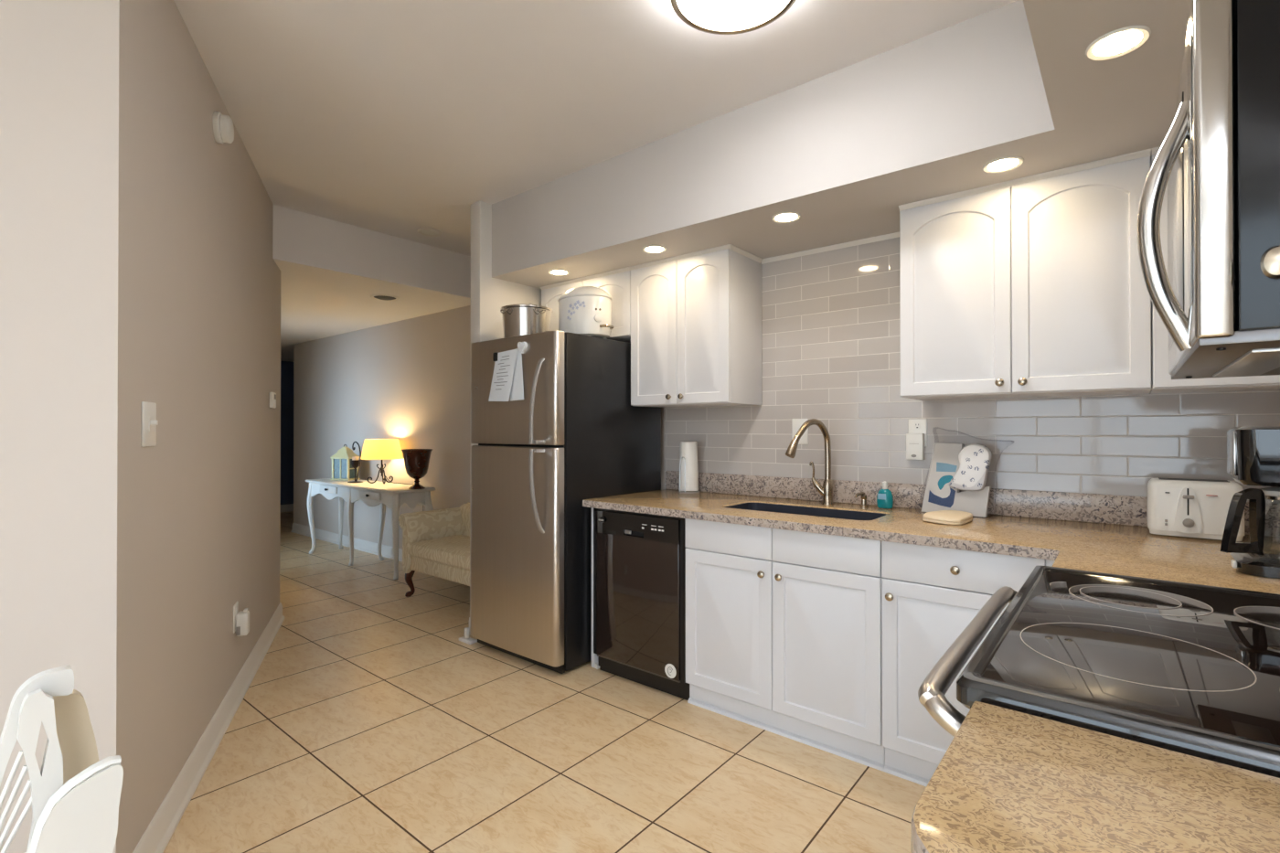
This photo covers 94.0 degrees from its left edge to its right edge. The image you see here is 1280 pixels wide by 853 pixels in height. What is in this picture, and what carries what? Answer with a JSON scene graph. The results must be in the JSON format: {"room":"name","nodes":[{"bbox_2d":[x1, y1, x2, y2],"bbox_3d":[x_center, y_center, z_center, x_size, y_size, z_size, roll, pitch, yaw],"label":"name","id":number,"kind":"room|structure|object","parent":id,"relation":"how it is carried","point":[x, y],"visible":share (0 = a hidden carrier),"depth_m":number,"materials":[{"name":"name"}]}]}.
{"room":"kitchen","nodes":[
{"label":"kitchen","id":0,"kind":"room"},
{"bbox_2d":[0,0,119,852],"bbox_3d":[-3.399,-0.062,0.809,4.300,2.770,0.140,0,0,-23],"label":"wall","id":1,"kind":"structure","parent":0,"point":[59,59],"depth_m":1.55,"materials":[{"name":"beige paint"}]},
{"bbox_2d":[116,0,280,852],"bbox_3d":[-2.013,-0.052,2.848,0.140,2.770,2.779,0,0,-23],"label":"wall","id":2,"kind":"structure","parent":0,"point":[198,531],"depth_m":2.12,"materials":[{"name":"beige paint"}]},
{"bbox_2d":[141,401,158,447],"bbox_3d":[-1.474,-0.007,1.805,0.024,0.134,0.104,0,0,-23],"label":"light switch","id":3,"kind":"object","parent":2,"relation":"attached to","point":[149,422],"visible":1,"depth_m":1.79,"materials":[{"name":"white plastic"}]},
{"bbox_2d":[132,602,284,852],"bbox_3d":[-1.939,1.276,2.878,0.026,0.115,2.794,0,0,-23],"label":"baseboard","id":4,"kind":"structure","parent":2,"relation":"attached to","point":[156,837],"depth_m":2.31,"materials":[{"name":"white paint"}]},
{"bbox_2d":[212,111,234,144],"bbox_3d":[-1.771,-1.268,2.542,0.058,0.124,0.124,0,0,-23],"label":"smoke detector","id":5,"kind":"object","parent":2,"relation":"attached to","point":[222,124],"visible":1,"depth_m":2.50,"materials":[{"name":"white plastic"}]},
{"bbox_2d":[233,601,238,633],"bbox_3d":[-1.947,0.919,2.877,0.009,0.132,0.084,0,0,-23],"label":"power outlet","id":6,"kind":"object","parent":2,"relation":"attached to","point":[236,605],"visible":0.83,"depth_m":2.86,"materials":[{"name":"white plastic"}]},
{"bbox_2d":[235,608,249,636],"bbox_3d":[-1.923,0.947,2.890,0.050,0.123,0.064,0,0,-23],"label":"air freshener","id":7,"kind":"object","parent":6,"relation":"attached to","point":[242,618],"visible":1,"depth_m":2.87,"materials":[{"name":"white plastic"}]},
{"bbox_2d":[269,392,276,408],"bbox_3d":[-2.326,-0.167,3.780,0.025,0.100,0.096,0,0,-23],"label":"thermostat","id":8,"kind":"object","parent":2,"relation":"attached to","point":[272,395],"visible":1,"depth_m":3.74,"materials":[{"name":"white plastic"}]},
{"bbox_2d":[280,360,293,504],"bbox_3d":[-6.125,0.155,9.155,0.120,2.420,4.800,0,0,39],"label":"wall","id":9,"kind":"structure","parent":0,"point":[286,367],"depth_m":9.60,"materials":[{"name":"paint"}]},
{"bbox_2d":[280,503,293,511],"bbox_3d":[-5.903,1.309,9.304,0.026,0.115,4.080,0,0,39],"label":"baseboard","id":10,"kind":"structure","parent":9,"relation":"attached to","point":[283,507],"depth_m":9.58,"materials":[{"name":"white paint"}]},
{"bbox_2d":[272,204,470,362],"bbox_3d":[-4.159,-1.281,6.970,6.740,0.430,5.900,0,0,39],"label":"ceiling","id":11,"kind":"structure","parent":0,"point":[331,270],"depth_m":4.63,"materials":[{"name":"paint"}]},
{"bbox_2d":[370,294,399,300],"bbox_3d":[-2.119,-1.068,4.961,0.230,0.017,0.230,0,0,39],"label":"ceiling vent","id":12,"kind":"object","parent":11,"relation":"in","point":[383,297],"visible":1,"depth_m":4.93,"materials":[{"name":"white metal"}]},
{"bbox_2d":[469,200,541,635],"bbox_3d":[-0.781,-0.045,4.134,0.103,2.770,0.855,0,0,39],"label":"wall partition","id":13,"kind":"structure","parent":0,"point":[488,293],"depth_m":3.83,"materials":[{"name":"paint"}]},
{"bbox_2d":[163,511,926,852],"bbox_3d":[-2.446,1.365,3.161,14.200,0.060,9.600,0,0,39],"label":"floor","id":14,"kind":"structure","parent":0,"point":[366,723],"depth_m":2.37,"materials":[{"name":"beige tile"}]},
{"bbox_2d":[0,665,123,852],"bbox_3d":[-1.138,0.853,0.871,0.450,0.942,0.511,0,0,39],"label":"slatted chair","id":15,"kind":"object","parent":14,"relation":"on","point":[74,799],"visible":1,"depth_m":0.90,"materials":[{"name":"white wood"}]},
{"bbox_2d":[305,478,435,579],"bbox_3d":[-2.728,0.961,5.920,1.870,0.795,0.411,0,0,39],"label":"console desk","id":16,"kind":"object","parent":14,"relation":"on","point":[392,496],"visible":0.91,"depth_m":5.75,"materials":[{"name":"white paint"}]},
{"bbox_2d":[330,444,360,480],"bbox_3d":[-3.140,0.377,6.359,0.234,0.379,0.170,0,0,15],"label":"candle lantern","id":17,"kind":"object","parent":16,"relation":"on","point":[342,469],"visible":0.95,"depth_m":6.30,"materials":[{"name":"yellow paint"}]},
{"bbox_2d":[347,441,362,482],"bbox_3d":[-2.877,0.357,6.033,0.176,0.414,0.141,0,0,39],"label":"candle holder","id":18,"kind":"object","parent":16,"relation":"on","point":[355,462],"visible":1,"depth_m":6.01,"materials":[{"name":"metal"}]},
{"bbox_2d":[350,459,359,480],"bbox_3d":[-2.877,0.447,6.033,0.092,0.215,0.092,0,0,39],"label":"cup","id":19,"kind":"object","parent":18,"relation":"on","point":[355,464],"depth_m":6.01,"materials":[{"name":"metal"}]},
{"bbox_2d":[360,438,423,511],"bbox_3d":[-2.425,0.562,5.785,0.697,0.872,0.386,0,0,39],"label":"table lamp","id":20,"kind":"object","parent":16,"relation":"on","point":[373,449],"visible":0.98,"depth_m":5.76,"materials":[{"name":"fabric"}]},
{"bbox_2d":[400,448,433,489],"bbox_3d":[-2.018,0.384,5.401,0.276,0.354,0.276,0,0,39],"label":"urn vase","id":21,"kind":"object","parent":16,"relation":"on","point":[416,461],"visible":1,"depth_m":5.32,"materials":[{"name":"brown glass"}]},
{"bbox_2d":[398,501,469,597],"bbox_3d":[-1.265,1.001,4.605,1.198,0.700,0.621,0,0,39],"label":"settee","id":22,"kind":"object","parent":14,"relation":"on","point":[436,543],"visible":0.5,"depth_m":4.67,"materials":[{"name":"beige fabric"}]},
{"bbox_2d":[409,534,469,571],"bbox_3d":[-1.304,0.952,4.557,0.910,0.120,0.495,0,0,39],"label":"seat cushion","id":23,"kind":"object","parent":22,"relation":"on","point":[447,551],"depth_m":4.48,"materials":[{"name":"beige fabric"}]},
{"bbox_2d":[458,627,477,644],"bbox_3d":[-1.071,1.295,3.712,0.120,0.085,0.055,0,0,39],"label":"bracket","id":24,"kind":"object","parent":14,"relation":"on","point":[466,639],"visible":1,"depth_m":3.71,"materials":[{"name":"white paint"}]},
{"bbox_2d":[470,330,661,673],"bbox_3d":[-0.476,0.405,3.716,0.774,1.841,0.991,0,0,39],"label":"refrigerator","id":25,"kind":"object","parent":14,"relation":"on","point":[575,435],"visible":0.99,"depth_m":3.33,"materials":[{"name":"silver metal"}]},
{"bbox_2d":[492,352,497,361],"bbox_3d":[-0.825,-0.401,3.441,0.035,0.050,0.033,0,0,39],"label":"clip","id":26,"kind":"object","parent":25,"relation":"attached to","point":[495,355],"visible":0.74,"depth_m":3.42,"materials":[{"name":"black plastic"}]},
{"bbox_2d":[488,348,517,401],"bbox_3d":[-0.780,-0.286,3.383,0.243,0.292,0.021,0,0,39],"label":"sheet","id":27,"kind":"object","parent":25,"relation":"attached to","point":[504,368],"visible":1,"depth_m":3.38,"materials":[{"name":"white paper"}]},
{"bbox_2d":[510,348,523,400],"bbox_3d":[-0.685,-0.292,3.327,0.125,0.295,0.011,0,0,39],"label":"sheet","id":28,"kind":"object","parent":25,"relation":"attached to","point":[517,392],"visible":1,"depth_m":3.32,"materials":[{"name":"white paper"}]},
{"bbox_2d":[517,341,527,353],"bbox_3d":[-0.651,-0.436,3.307,0.065,0.063,0.020,0,0,39],"label":"magnet","id":29,"kind":"object","parent":25,"relation":"attached to","point":[521,346],"visible":1,"depth_m":3.30,"materials":[{"name":"white plastic"}]},
{"bbox_2d":[500,303,552,338],"bbox_3d":[-0.699,-0.632,3.679,0.316,0.248,0.316,0,0,-1],"label":"stock pot","id":30,"kind":"object","parent":25,"relation":"on","point":[519,319],"visible":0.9,"depth_m":3.55,"materials":[{"name":"silver metal"}]},
{"bbox_2d":[558,286,613,339],"bbox_3d":[-0.313,-0.665,3.518,0.384,0.312,0.275,0,0,39],"label":"slow cooker","id":31,"kind":"object","parent":25,"relation":"on","point":[582,310],"visible":0.89,"depth_m":3.40,"materials":[{"name":"beige ceramic"}]},
{"bbox_2d":[566,299,585,319],"bbox_3d":[-0.364,-0.662,3.398,0.123,0.112,0.009,0,0,25],"label":"print","id":32,"kind":"object","parent":31,"relation":"attached to","point":[575,308],"depth_m":3.39},
{"bbox_2d":[591,507,599,669],"bbox_3d":[-0.035,0.890,3.571,0.050,0.895,0.692,0,0,39],"label":"end panel","id":33,"kind":"object","parent":14,"relation":"on","point":[594,657],"visible":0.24,"depth_m":3.31,"materials":[{"name":"white paint"}]},
{"bbox_2d":[593,507,689,700],"bbox_3d":[0.188,0.887,3.316,0.606,0.897,0.724,0,0,39],"label":"dishwasher","id":34,"kind":"object","parent":14,"relation":"on","point":[639,559],"visible":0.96,"depth_m":3.03,"materials":[{"name":"black plastic"}]},
{"bbox_2d":[685,518,885,771],"bbox_3d":[0.794,0.885,2.851,0.913,0.897,0.776,0,0,39],"label":"base cabinet","id":35,"kind":"object","parent":14,"relation":"on","point":[784,626],"visible":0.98,"depth_m":2.53,"materials":[{"name":"white wood"}]},
{"bbox_2d":[881,540,1055,786],"bbox_3d":[1.365,0.883,2.384,0.559,0.897,0.776,0,0,39],"label":"base cabinet","id":36,"kind":"object","parent":14,"relation":"on","point":[930,595],"visible":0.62,"depth_m":2.20,"materials":[{"name":"white wood"}]},
{"bbox_2d":[917,565,1279,778],"bbox_3d":[1.052,0.838,1.034,0.865,0.932,0.972,0,0,39],"label":"stove","id":37,"kind":"object","parent":14,"relation":"on","point":[1191,669],"visible":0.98,"depth_m":0.97,"materials":[{"name":"black ceramic"}]},
{"bbox_3d":[1.770,0.880,1.826,0.771,0.897,1.125,0,0,39],"label":"base cabinet","id":38,"kind":"object","parent":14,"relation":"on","visible":0},
{"bbox_2d":[582,489,1279,594],"bbox_3d":[0.944,0.416,2.513,2.916,0.037,1.144,0,0,39],"label":"countertop","id":39,"kind":"structure","parent":38,"relation":"on","point":[1112,549],"depth_m":2.21,"materials":[{"name":"beige stone"}]},
{"bbox_2d":[677,441,699,493],"bbox_3d":[0.295,0.248,3.634,0.132,0.310,0.134,0,0,39],"label":"paper towel roll","id":40,"kind":"object","parent":39,"relation":"on","point":[688,468],"visible":1,"depth_m":3.58,"materials":[{"name":"white paper"}]},
{"bbox_2d":[725,502,886,520],"bbox_3d":[0.779,0.509,2.869,0.732,0.208,0.317,0,0,39],"label":"sink","id":41,"kind":"object","parent":39,"relation":"in","point":[760,506],"visible":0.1,"depth_m":3.00,"materials":[{"name":"metal"}]},
{"bbox_2d":[785,418,833,504],"bbox_3d":[0.845,0.181,3.032,0.314,0.440,0.104,0,0,-28],"label":"faucet","id":42,"kind":"object","parent":39,"relation":"on","point":[826,490],"visible":1,"depth_m":3.05,"materials":[{"name":"silver metal"}]},
{"bbox_2d":[855,491,868,506],"bbox_3d":[1.108,0.363,2.978,0.042,0.074,0.085,0,0,39],"label":"soap pump","id":43,"kind":"object","parent":39,"relation":"on","point":[863,496],"visible":1,"depth_m":2.98,"materials":[{"name":"silver metal"}]},
{"bbox_2d":[876,480,893,508],"bbox_3d":[1.198,0.334,2.920,0.076,0.130,0.051,0,0,39],"label":"soap bottle","id":44,"kind":"object","parent":39,"relation":"on","point":[884,497],"visible":1,"depth_m":2.90,"materials":[{"name":"teal plastic"}]},
{"bbox_2d":[922,510,973,524],"bbox_3d":[1.305,0.382,2.528,0.174,0.030,0.282,0,0,39],"label":"washcloth","id":45,"kind":"object","parent":39,"relation":"on","point":[941,517],"visible":1,"depth_m":2.46,"materials":[{"name":"beige fabric"}]},
{"bbox_2d":[665,470,1279,537],"bbox_3d":[0.945,0.339,2.514,2.918,0.118,1.145,0,0,39],"label":"stone upstand","id":46,"kind":"object","parent":39,"relation":"on","point":[1128,510],"visible":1,"depth_m":2.68,"materials":[{"name":"grey stone"}]},
{"bbox_2d":[1146,477,1244,541],"bbox_3d":[2.002,0.293,2.161,0.253,0.198,0.207,0,0,39],"label":"toaster","id":47,"kind":"object","parent":39,"relation":"on","point":[1176,506],"visible":0.96,"depth_m":2.10,"materials":[{"name":"white plastic"}]},
{"bbox_2d":[1220,426,1279,578],"bbox_3d":[1.742,0.196,1.580,0.315,0.391,0.222,0,0,39],"label":"coffee maker","id":48,"kind":"object","parent":39,"relation":"on","point":[1253,452],"visible":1,"depth_m":1.58,"materials":[{"name":"black plastic"}]},
{"bbox_2d":[1230,559,1237,568],"bbox_3d":[1.607,0.372,1.614,0.010,0.018,0.033,0,0,39],"label":"switch","id":49,"kind":"object","parent":48,"relation":"attached to","point":[1233,562],"depth_m":1.60,"materials":[{"name":"white plastic"}]},
{"bbox_3d":[1.454,0.200,2.687,0.379,0.395,0.169,0,0,39],"label":"plastic bag","id":50,"kind":"object","parent":39,"relation":"on","visible":0},
{"bbox_2d":[921,442,964,511],"bbox_3d":[1.405,0.236,2.770,0.164,0.321,0.087,0,0,39],"label":"packet","id":51,"kind":"object","parent":50,"relation":"in","point":[944,464],"visible":0.95,"depth_m":2.75,"materials":[{"name":"white paper"}]},
{"bbox_2d":[928,487,955,507],"bbox_3d":[1.386,0.323,2.742,0.113,0.092,0.015,0,0,39],"label":"print","id":52,"kind":"object","parent":51,"relation":"attached to","point":[937,496],"depth_m":2.74},
{"bbox_2d":[938,475,952,490],"bbox_3d":[1.403,0.257,2.742,0.064,0.069,0.010,0,0,31],"label":"print","id":53,"kind":"object","parent":51,"relation":"attached to","point":[944,481],"depth_m":2.74},
{"bbox_2d":[949,443,991,490],"bbox_3d":[1.467,0.181,2.654,0.162,0.209,0.066,0,0,39],"label":"pouch","id":54,"kind":"object","parent":50,"relation":"in","point":[975,459],"visible":1,"depth_m":2.63,"materials":[{"name":"white fabric"}]},
{"bbox_2d":[955,485,991,517],"bbox_3d":[1.483,0.330,2.661,0.133,0.134,0.049,0,0,39],"label":"packet","id":55,"kind":"object","parent":50,"relation":"in","point":[976,503],"visible":0.75,"depth_m":2.64,"materials":[{"name":"white paper"}]},
{"bbox_3d":[0.667,0.873,0.451,0.735,0.897,0.380,0,0,39],"label":"base cabinet","id":56,"kind":"object","parent":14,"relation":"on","visible":0},
{"bbox_2d":[911,700,1279,852],"bbox_3d":[0.646,0.406,0.454,0.767,0.037,0.405,0,0,39],"label":"countertop","id":57,"kind":"structure","parent":56,"relation":"on","point":[1008,781],"depth_m":0.63,"materials":[{"name":"beige stone"}]},
{"bbox_2d":[173,0,1017,255],"bbox_3d":[-0.600,-1.490,0.111,7.460,0.080,7.200,0,0,39],"label":"ceiling","id":58,"kind":"structure","parent":0,"point":[396,118],"depth_m":2.46,"materials":[{"name":"paint"}]},
{"bbox_2d":[417,228,442,236],"bbox_3d":[-1.543,-1.425,4.388,0.170,0.009,0.170,0,0,39],"label":"recessed light","id":59,"kind":"object","parent":58,"relation":"in","point":[431,232],"visible":1,"depth_m":4.39,"materials":[{"name":"white paint"}]},
{"bbox_2d":[670,0,795,34],"bbox_3d":[0.298,-1.395,1.873,0.416,0.092,0.416,0,0,39],"label":"ceiling lamp","id":60,"kind":"object","parent":58,"relation":"attached to","point":[712,16],"visible":1,"depth_m":1.96,"materials":[{"name":"white glass"}]},
{"bbox_2d":[293,236,1279,549],"bbox_3d":[-0.933,-0.041,4.881,9.070,2.770,0.132,0,0,39],"label":"wall","id":61,"kind":"structure","parent":0,"point":[831,319],"depth_m":3.24,"materials":[{"name":"grey tile"}]},
{"bbox_2d":[291,522,402,561],"bbox_3d":[-2.521,1.292,6.088,5.075,0.115,0.026,0,0,39],"label":"baseboard","id":62,"kind":"structure","parent":61,"relation":"attached to","point":[387,551],"depth_m":6.72,"materials":[{"name":"white paint"}]},
{"bbox_2d":[539,266,630,342],"bbox_3d":[-0.257,-0.753,3.998,0.809,0.415,0.379,0,0,39],"label":"upper cabinet","id":63,"kind":"object","parent":61,"relation":"attached to","point":[616,282],"visible":0.32,"depth_m":3.70,"materials":[{"name":"white paint"}]},
{"bbox_2d":[629,244,762,407],"bbox_3d":[0.320,-0.543,3.509,0.698,0.840,0.402,0,0,39],"label":"upper cabinet","id":64,"kind":"object","parent":61,"relation":"attached to","point":[696,317],"visible":1,"depth_m":3.34,"materials":[{"name":"white wood"}]},
{"bbox_2d":[791,418,808,444],"bbox_3d":[0.884,0.027,3.301,0.092,0.141,0.009,0,0,39],"label":"wall plate","id":65,"kind":"object","parent":61,"relation":"attached to","point":[796,423],"visible":0.66,"depth_m":3.30,"materials":[{"name":"white plastic"}]},
{"bbox_2d":[761,231,899,264],"bbox_3d":[1.036,-0.954,3.175,0.865,0.022,0.018,0,0,39],"label":"trim","id":66,"kind":"structure","parent":61,"relation":"attached to","point":[895,234],"depth_m":3.18,"materials":[{"name":"white paint"}]},
{"bbox_2d":[908,418,927,447],"bbox_3d":[1.355,0.031,2.914,0.084,0.134,0.009,0,0,39],"label":"power outlet","id":67,"kind":"object","parent":61,"relation":"attached to","point":[915,425],"visible":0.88,"depth_m":2.91,"materials":[{"name":"white plastic"}]},
{"bbox_2d":[906,433,924,459],"bbox_3d":[1.337,0.097,2.901,0.077,0.129,0.040,0,0,39],"label":"plug","id":68,"kind":"object","parent":67,"relation":"attached to","point":[914,442],"visible":1,"depth_m":2.88,"materials":[{"name":"white plastic"}]},
{"bbox_2d":[913,422,921,428],"bbox_3d":[1.354,-0.004,2.913,0.034,0.034,0.003,0,0,39],"label":"receptacle","id":69,"kind":"object","parent":67,"relation":"attached to","point":[916,425],"depth_m":2.91,"materials":[{"name":"white plastic"}]},
{"bbox_2d":[898,148,1151,400],"bbox_3d":[1.571,-0.548,2.484,0.839,0.840,0.402,0,0,39],"label":"upper cabinet","id":70,"kind":"object","parent":61,"relation":"attached to","point":[1031,286],"visible":0.98,"depth_m":2.32,"materials":[{"name":"white wood"}]},
{"bbox_2d":[1150,146,1279,394],"bbox_3d":[2.108,-0.551,2.059,0.526,0.840,0.379,0,0,39],"label":"upper cabinet","id":71,"kind":"object","parent":61,"relation":"attached to","point":[1162,383],"visible":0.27,"depth_m":2.06,"materials":[{"name":"white paint"}]},
{"bbox_2d":[491,0,1191,288],"bbox_3d":[-0.161,-1.207,1.838,3.772,0.470,3.630,0,0,39],"label":"soffit","id":72,"kind":"structure","parent":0,"point":[841,150],"depth_m":2.37,"materials":[{"name":"paint"}]},
{"bbox_2d":[548,269,569,276],"bbox_3d":[-0.504,-0.959,3.721,0.132,0.006,0.132,0,0,39],"label":"recessed light","id":73,"kind":"object","parent":72,"relation":"in","point":[560,272],"visible":1,"depth_m":3.72,"materials":[{"name":"white glass"}]},
{"bbox_2d":[642,245,666,253],"bbox_3d":[0.079,-0.962,3.243,0.132,0.006,0.132,0,0,39],"label":"recessed light","id":74,"kind":"object","parent":72,"relation":"in","point":[653,249],"visible":1,"depth_m":3.24,"materials":[{"name":"white glass"}]},
{"bbox_2d":[771,212,800,223],"bbox_3d":[0.675,-0.964,2.755,0.132,0.006,0.132,0,0,39],"label":"recessed light","id":75,"kind":"object","parent":72,"relation":"in","point":[784,217],"visible":1,"depth_m":2.75,"materials":[{"name":"white glass"}]},
{"bbox_2d":[981,156,1023,172],"bbox_3d":[1.342,-0.967,2.208,0.132,0.006,0.132,0,0,39],"label":"recessed light","id":76,"kind":"object","parent":72,"relation":"in","point":[1008,163],"visible":1,"depth_m":2.20,"materials":[{"name":"white glass"}]},
{"bbox_2d":[1085,25,1151,60],"bbox_3d":[1.211,-0.971,1.514,0.132,0.006,0.132,0,0,39],"label":"recessed light","id":77,"kind":"object","parent":72,"relation":"in","point":[1119,42],"visible":1,"depth_m":1.51,"materials":[{"name":"white glass"}]},
{"bbox_3d":[1.382,-0.063,0.646,0.120,2.770,3.750,0,0,39],"label":"wall","id":78,"kind":"structure","parent":0,"visible":0},
{"bbox_2d":[1136,0,1279,379],"bbox_3d":[1.154,-0.355,0.932,0.585,0.502,0.742,0,0,39],"label":"microwave","id":79,"kind":"object","parent":78,"relation":"attached to","point":[1218,158],"depth_m":0.80,"materials":[{"name":"silver metal"}]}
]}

